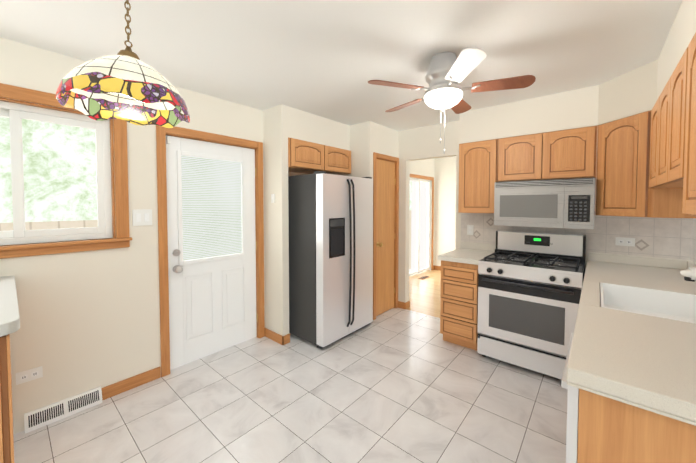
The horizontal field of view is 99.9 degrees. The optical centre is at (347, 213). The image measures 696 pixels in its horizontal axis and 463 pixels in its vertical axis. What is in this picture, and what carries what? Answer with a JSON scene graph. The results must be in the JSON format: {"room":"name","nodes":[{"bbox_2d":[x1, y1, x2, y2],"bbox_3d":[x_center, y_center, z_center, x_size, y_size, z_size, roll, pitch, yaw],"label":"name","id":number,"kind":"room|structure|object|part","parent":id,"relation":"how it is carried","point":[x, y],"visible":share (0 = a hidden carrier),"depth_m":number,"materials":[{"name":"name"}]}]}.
{"room":"kitchen","nodes":[
{"label":"kitchen","id":0,"kind":"room"},
{"bbox_2d":[0,37,264,433],"bbox_3d":[-2.587,0.176,1.313,0.140,2.440,5.160,2,2,41],"label":"wall","id":1,"kind":"structure","parent":0,"point":[89,320],"depth_m":2.10,"materials":[{"name":"beige paint"}]},
{"bbox_2d":[16,366,42,384],"bbox_3d":[-2.037,1.034,1.869,0.008,0.072,0.116,2,2,41],"label":"electrical outlet","id":2,"kind":"object","parent":1,"relation":"attached to","point":[29,375],"visible":1,"depth_m":1.87,"materials":[{"name":"white plastic"}]},
{"bbox_2d":[24,386,102,433],"bbox_3d":[-1.917,1.320,1.985,0.050,0.104,0.377,2,2,41],"label":"wall vent","id":3,"kind":"object","parent":1,"relation":"attached to","point":[51,413],"visible":1,"depth_m":1.96,"materials":[{"name":"white metal"}]},
{"bbox_2d":[0,83,131,258],"bbox_3d":[-2.259,-0.250,1.625,0.155,1.053,1.700,2,2,41],"label":"window","id":4,"kind":"structure","parent":1,"relation":"in","point":[121,238],"depth_m":2.00,"materials":[{"name":"brown wood"}]},
{"bbox_3d":[-2.290,-0.243,1.651,0.075,0.886,1.494,2,2,41],"label":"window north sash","id":5,"kind":"part","parent":4,"relation":"part of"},
{"bbox_2d":[101,367,160,400],"bbox_3d":[-1.683,1.321,2.288,0.014,0.090,0.380,2,2,41],"label":"baseboard","id":6,"kind":"structure","parent":1,"relation":"attached to","point":[114,389],"depth_m":2.27,"materials":[{"name":"brown wood"}]},
{"bbox_2d":[132,209,151,225],"bbox_3d":[-1.627,0.031,2.316,0.008,0.128,0.131,2,2,41],"label":"switch plate","id":7,"kind":"object","parent":1,"relation":"attached to","point":[141,217],"visible":1,"depth_m":2.31,"materials":[{"name":"white plastic"}]},
{"bbox_2d":[156,125,264,376],"bbox_3d":[-1.284,0.300,2.821,0.148,2.097,0.990,2,2,41],"label":"door frame","id":8,"kind":"structure","parent":1,"relation":"attached to","point":[163,132],"depth_m":2.47,"materials":[{"name":"brown wood"}]},
{"bbox_2d":[166,135,257,369],"bbox_3d":[-1.241,0.334,2.794,0.121,2.007,0.856,2,2,41],"label":"door","id":9,"kind":"structure","parent":1,"relation":"in","point":[212,305],"depth_m":2.74,"materials":[{"name":"white paint"}]},
{"bbox_2d":[181,155,241,260],"bbox_3d":[-1.282,-0.054,2.786,0.004,0.929,0.571,2,2,41],"label":"door blinds","id":10,"kind":"object","parent":9,"relation":"attached to","point":[211,208],"visible":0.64,"depth_m":2.76,"materials":[{"name":"white plastic"}]},
{"bbox_3d":[-1.212,0.350,2.794,0.077,1.650,0.820,2,2,41],"label":"door exterior hardware","id":11,"kind":"part","parent":9,"relation":"part of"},
{"bbox_2d":[263,104,288,335],"bbox_3d":[-0.761,0.120,3.093,0.320,2.440,0.080,2,2,41],"label":"wall","id":12,"kind":"structure","parent":0,"point":[276,213],"depth_m":3.03,"materials":[{"name":"beige paint"}]},
{"bbox_2d":[271,194,274,202],"bbox_3d":[-0.779,-0.158,3.033,0.040,0.090,0.020,2,2,41],"label":"thermostat","id":13,"kind":"object","parent":12,"relation":"attached to","point":[272,198],"visible":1,"depth_m":3.02,"materials":[{"name":"white plastic"}]},
{"bbox_2d":[265,328,286,344],"bbox_3d":[-0.780,1.296,3.098,0.334,0.090,0.034,2,2,41],"label":"baseboard","id":14,"kind":"structure","parent":12,"relation":"attached to","point":[278,338],"depth_m":3.05,"materials":[{"name":"brown wood"}]},
{"bbox_2d":[14,270,566,462],"bbox_3d":[0.064,1.409,1.875,3.630,0.060,9.600,2,2,41],"label":"floor","id":15,"kind":"structure","parent":0,"point":[396,385],"depth_m":2.05,"materials":[{"name":"tile"}]},
{"bbox_2d":[0,334,13,462],"bbox_3d":[-2.156,0.933,0.906,1.066,0.953,1.464,2,2,41],"label":"base cabinet","id":16,"kind":"object","parent":15,"relation":"on","point":[6,435],"visible":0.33,"depth_m":1.11,"materials":[{"name":"brown wood"}]},
{"bbox_2d":[0,276,19,336],"bbox_3d":[-2.151,0.433,0.871,1.100,0.045,1.542,2,2,41],"label":"countertop","id":17,"kind":"structure","parent":16,"relation":"on","point":[9,317],"depth_m":1.24,"materials":[{"name":"white laminate"}]},
{"bbox_2d":[288,171,372,348],"bbox_3d":[-0.254,0.452,3.374,0.861,1.758,0.830,2,2,41],"label":"refrigerator","id":18,"kind":"object","parent":15,"relation":"on","point":[330,259],"visible":0.98,"depth_m":3.02,"materials":[{"name":"grey metal"}]},
{"bbox_2d":[440,260,479,350],"bbox_3d":[1.296,0.906,3.131,0.381,0.866,0.656,2,2,41],"label":"base cabinet","id":19,"kind":"object","parent":15,"relation":"on","point":[459,305],"visible":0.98,"depth_m":2.88,"materials":[{"name":"brown wood"}]},
{"bbox_2d":[438,242,495,264],"bbox_3d":[1.287,0.409,3.121,0.401,0.125,0.660,2,2,41],"label":"countertop","id":20,"kind":"structure","parent":19,"relation":"on","point":[470,253],"depth_m":3.12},
{"bbox_2d":[477,230,585,379],"bbox_3d":[1.702,0.777,2.718,0.754,1.150,0.750,2,2,41],"label":"range","id":21,"kind":"object","parent":15,"relation":"on","point":[530,284],"visible":0.92,"depth_m":2.52,"materials":[{"name":"silver metal"}]},
{"bbox_2d":[561,333,695,462],"bbox_3d":[1.198,0.979,1.043,0.634,0.852,0.711,2,2,41],"label":"base cabinet","id":22,"kind":"object","parent":15,"relation":"on","point":[601,429],"depth_m":0.89,"materials":[{"name":"brown wood"}]},
{"bbox_2d":[567,252,695,425],"bbox_3d":[1.714,0.461,1.632,0.635,0.136,2.370,2,2,41],"label":"countertop","id":23,"kind":"structure","parent":22,"relation":"on","point":[645,362],"depth_m":1.08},
{"bbox_2d":[600,282,695,323],"bbox_3d":[1.665,0.564,1.582,0.454,0.183,0.619,2,2,41],"label":"sink","id":24,"kind":"object","parent":23,"relation":"in","point":[677,306],"visible":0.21,"depth_m":1.79,"materials":[{"name":"white ceramic"}]},
{"bbox_2d":[680,267,695,281],"bbox_3d":[1.808,0.352,1.453,0.212,0.247,0.068,2,2,41],"label":"faucet","id":25,"kind":"object","parent":23,"relation":"on","point":[689,274],"visible":1,"depth_m":1.49,"materials":[{"name":"white plastic"}]},
{"bbox_2d":[288,172,304,175],"bbox_3d":[-0.662,0.101,3.702,0.100,2.440,0.975,2,2,41],"label":"wall","id":26,"kind":"structure","parent":0,"point":[291,174],"depth_m":3.60,"materials":[{"name":"beige paint"}]},
{"bbox_2d":[288,137,350,174],"bbox_3d":[-0.430,-0.646,3.480,0.426,0.298,0.969,2,2,41],"label":"upper cabinet","id":27,"kind":"object","parent":26,"relation":"attached to","point":[305,157],"visible":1,"depth_m":3.29,"materials":[{"name":"brown wood"}]},
{"bbox_2d":[288,106,349,149],"bbox_3d":[-0.460,-0.956,3.496,0.430,0.315,0.975,2,2,41],"label":"soffit","id":28,"kind":"structure","parent":0,"point":[306,126],"depth_m":3.30,"materials":[{"name":"beige paint"}]},
{"bbox_2d":[0,0,681,158],"bbox_3d":[0.087,-1.089,1.777,3.570,0.060,9.600,2,2,41],"label":"ceiling","id":29,"kind":"structure","parent":0,"point":[328,59],"depth_m":1.81,"materials":[{"name":"white paint"}]},
{"bbox_2d":[55,0,189,127],"bbox_3d":[-0.875,-0.716,1.163,0.424,0.644,0.424,2,2,41],"label":"pendant lamp","id":30,"kind":"object","parent":29,"relation":"hanging from","point":[127,85],"visible":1,"depth_m":1.11,"materials":[{"name":"multicoloured glass"}]},
{"bbox_3d":[-0.875,-0.506,1.170,0.424,0.223,0.424,2,2,41],"label":"lamp shade","id":31,"kind":"part","parent":30,"relation":"part of","materials":[{"name":"multicoloured glass"}]},
{"bbox_3d":[-0.875,-0.798,1.161,0.120,0.481,0.120,2,2,41],"label":"chain","id":32,"kind":"part","parent":30,"relation":"part of","materials":[{"name":"gold metal"}]},
{"bbox_2d":[368,48,535,153],"bbox_3d":[0.670,-0.742,2.047,1.051,0.649,1.026,2,2,41],"label":"ceiling fan","id":33,"kind":"object","parent":29,"relation":"hanging from","point":[447,72],"visible":1,"depth_m":1.91,"materials":[{"name":"brown wood"}]},
{"bbox_3d":[0.314,-0.838,1.903,0.270,0.035,0.350,2,2,41],"label":"blade","id":34,"kind":"part","parent":33,"relation":"part of","materials":[{"name":"brown wood"}]},
{"bbox_3d":[0.447,-0.851,2.305,0.373,0.035,0.186,2,2,41],"label":"blade","id":35,"kind":"part","parent":33,"relation":"part of","materials":[{"name":"brown wood"}]},
{"bbox_3d":[0.654,-0.772,2.012,0.254,0.088,0.254,2,2,41],"label":"globe","id":36,"kind":"part","parent":33,"relation":"part of"},
{"bbox_3d":[0.660,-0.741,2.025,0.458,0.649,0.446,2,2,41],"label":"motor","id":37,"kind":"part","parent":33,"relation":"part of","materials":[{"name":"silver metal"}]},
{"bbox_3d":[0.867,-0.851,2.305,0.134,0.035,0.372,2,2,41],"label":"blade","id":38,"kind":"part","parent":33,"relation":"part of","materials":[{"name":"brown wood"}]},
{"bbox_3d":[0.651,-0.830,1.654,0.299,0.035,0.332,2,2,41],"label":"blade","id":39,"kind":"part","parent":33,"relation":"part of","materials":[{"name":"white wood"}]},
{"bbox_3d":[0.995,-0.838,1.897,0.366,0.035,0.226,2,2,41],"label":"blade","id":40,"kind":"part","parent":33,"relation":"part of","materials":[{"name":"brown wood"}]},
{"bbox_2d":[343,121,398,178],"bbox_3d":[0.189,0.088,4.119,0.850,2.440,0.765,2,2,41],"label":"wall","id":41,"kind":"structure","parent":0,"point":[368,139],"depth_m":3.65,"materials":[{"name":"beige paint"}]},
{"bbox_2d":[373,152,398,319],"bbox_3d":[0.467,0.278,3.861,0.116,2.076,0.589,2,2,41],"label":"door frame","id":42,"kind":"structure","parent":41,"relation":"attached to","point":[376,156],"depth_m":3.87,"materials":[{"name":"brown wood"}]},
{"bbox_2d":[376,159,395,315],"bbox_3d":[0.507,0.306,3.835,0.106,1.998,0.477,2,2,41],"label":"closet door","id":43,"kind":"structure","parent":41,"relation":"in","point":[385,222],"depth_m":3.84,"materials":[{"name":"brown wood"}]},
{"bbox_2d":[410,159,434,269],"bbox_3d":[1.040,0.043,5.538,0.120,2.440,2.500,2,2,41],"label":"wall","id":44,"kind":"structure","parent":0,"point":[425,167],"depth_m":6.31,"materials":[{"name":"beige paint"}]},
{"bbox_2d":[410,174,433,269],"bbox_3d":[1.464,0.236,5.991,0.092,2.025,1.160,2,2,41],"label":"door frame","id":45,"kind":"structure","parent":44,"relation":"in","point":[421,177],"depth_m":6.36,"materials":[{"name":"brown wood"}]},
{"bbox_2d":[409,178,430,275],"bbox_3d":[1.440,0.258,6.013,0.060,1.940,1.030,2,2,41],"label":"sliding door","id":46,"kind":"structure","parent":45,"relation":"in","point":[418,224],"depth_m":6.01,"materials":[{"name":"white plastic"}]},
{"bbox_2d":[434,156,455,265],"bbox_3d":[3.208,0.048,5.396,3.560,2.440,0.100,2,2,41],"label":"wall","id":47,"kind":"structure","parent":0,"point":[444,203],"depth_m":6.29,"materials":[{"name":"beige paint"}]},
{"bbox_2d":[433,265,440,269],"bbox_3d":[3.162,1.224,5.380,3.360,0.090,0.040,2,2,41],"label":"baseboard","id":48,"kind":"structure","parent":47,"relation":"attached to","point":[434,267],"depth_m":6.43,"materials":[{"name":"brown wood"}]},
{"bbox_2d":[398,120,690,302],"bbox_3d":[1.784,0.117,3.193,2.780,2.440,0.100,2,2,41],"label":"wall","id":49,"kind":"structure","parent":0,"point":[422,143],"depth_m":3.89,"materials":[{"name":"beige paint"}]},
{"bbox_2d":[398,301,409,307],"bbox_3d":[0.574,1.257,4.320,0.744,0.090,0.044,2,2,41],"label":"baseboard","id":50,"kind":"structure","parent":49,"relation":"attached to","point":[401,304],"depth_m":4.04,"materials":[{"name":"brown wood"}]},
{"bbox_2d":[467,225,473,234],"bbox_3d":[1.432,0.190,3.422,0.072,0.116,0.008,2,2,41],"label":"light switch","id":51,"kind":"object","parent":49,"relation":"attached to","point":[470,229],"depth_m":3.42,"materials":[{"name":"white plastic"}]},
{"bbox_2d":[458,125,597,212],"bbox_3d":[1.743,-0.380,2.945,1.159,0.758,0.297,2,2,41],"label":"upper cabinet","id":52,"kind":"object","parent":49,"relation":"attached to","point":[485,166],"visible":1,"depth_m":2.81,"materials":[{"name":"brown wood"}]},
{"bbox_2d":[494,178,594,229],"bbox_3d":[1.856,-0.094,2.786,0.754,0.424,0.405,2,2,41],"label":"microwave","id":53,"kind":"object","parent":52,"relation":"attached to","point":[562,203],"visible":1,"depth_m":2.60,"materials":[{"name":"silver metal"}]},
{"bbox_2d":[615,237,634,245],"bbox_3d":[2.433,0.247,2.567,0.124,0.072,0.008,2,2,41],"label":"electrical outlet","id":54,"kind":"object","parent":49,"relation":"attached to","point":[621,241],"depth_m":2.56,"materials":[{"name":"white plastic"}]},
{"bbox_2d":[596,110,695,217],"bbox_3d":[2.316,-0.358,2.270,0.583,0.758,0.579,2,2,41],"label":"upper cabinet","id":55,"kind":"object","parent":49,"relation":"attached to","point":[623,165],"visible":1,"depth_m":2.18,"materials":[{"name":"brown wood"}]},
{"bbox_2d":[459,0,695,143],"bbox_3d":[1.281,-0.896,1.933,1.750,0.335,2.420,2,2,41],"label":"soffit","id":56,"kind":"structure","parent":0,"point":[635,91],"depth_m":2.49,"materials":[{"name":"beige paint"}]},
{"bbox_3d":[0.561,0.227,-0.298,0.100,2.440,6.800,2,2,41],"label":"wall","id":57,"kind":"structure","parent":0,"visible":0},
{"bbox_2d":[461,211,688,269],"bbox_3d":[2.030,0.366,2.924,1.787,1.360,0.003,2,2,41],"label":"tiled wall","id":58,"kind":"structure","parent":57,"relation":"attached to","point":[672,238],"depth_m":2.59,"materials":[{"name":"beige tile"}]},
{"bbox_2d":[649,108,652,187],"bbox_3d":[2.095,-0.446,1.792,0.301,0.554,0.426,2,2,41],"label":"upper cabinet","id":59,"kind":"object","parent":57,"relation":"attached to","point":[651,136],"depth_m":2.00,"materials":[{"name":"brown wood"}]},
{"bbox_2d":[653,87,672,187],"bbox_3d":[1.878,-0.438,1.538,0.301,0.554,0.478,2,2,41],"label":"upper cabinet","id":60,"kind":"object","parent":57,"relation":"attached to","point":[659,107],"depth_m":1.79,"materials":[{"name":"brown wood"}]},
{"bbox_2d":[661,59,680,184],"bbox_3d":[1.661,-0.430,1.284,0.301,0.554,0.425,2,2,41],"label":"upper cabinet","id":61,"kind":"object","parent":57,"relation":"attached to","point":[673,142],"depth_m":1.45,"materials":[{"name":"brown wood"}]},
{"bbox_2d":[673,33,695,215],"bbox_3d":[1.404,-0.339,0.987,0.301,0.716,0.496,2,2,41],"label":"upper cabinet","id":62,"kind":"object","parent":57,"relation":"attached to","point":[686,164],"depth_m":1.18,"materials":[{"name":"brown wood"}]},
{"bbox_2d":[689,218,695,262],"bbox_3d":[1.848,0.090,1.282,0.003,0.626,2.720,2,2,41],"label":"tiled wall","id":63,"kind":"structure","parent":57,"relation":"attached to","point":[692,221],"depth_m":2.30,"materials":[{"name":"beige tile"}]},
{"bbox_2d":[693,181,695,216],"bbox_3d":[1.181,-0.331,0.726,0.301,0.716,0.427,2,2,41],"label":"upper cabinet","id":64,"kind":"object","parent":57,"relation":"attached to","point":[694,182],"depth_m":1.08,"materials":[{"name":"brown wood"}]},
{"label":"outside","id":65,"kind":"structure","parent":0,"visible":0},
{"bbox_2d":[0,117,411,268],"bbox_3d":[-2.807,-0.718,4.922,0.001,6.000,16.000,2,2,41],"label":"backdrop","id":66,"kind":"structure","parent":65,"point":[59,171],"depth_m":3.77,"materials":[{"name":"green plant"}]}
]}

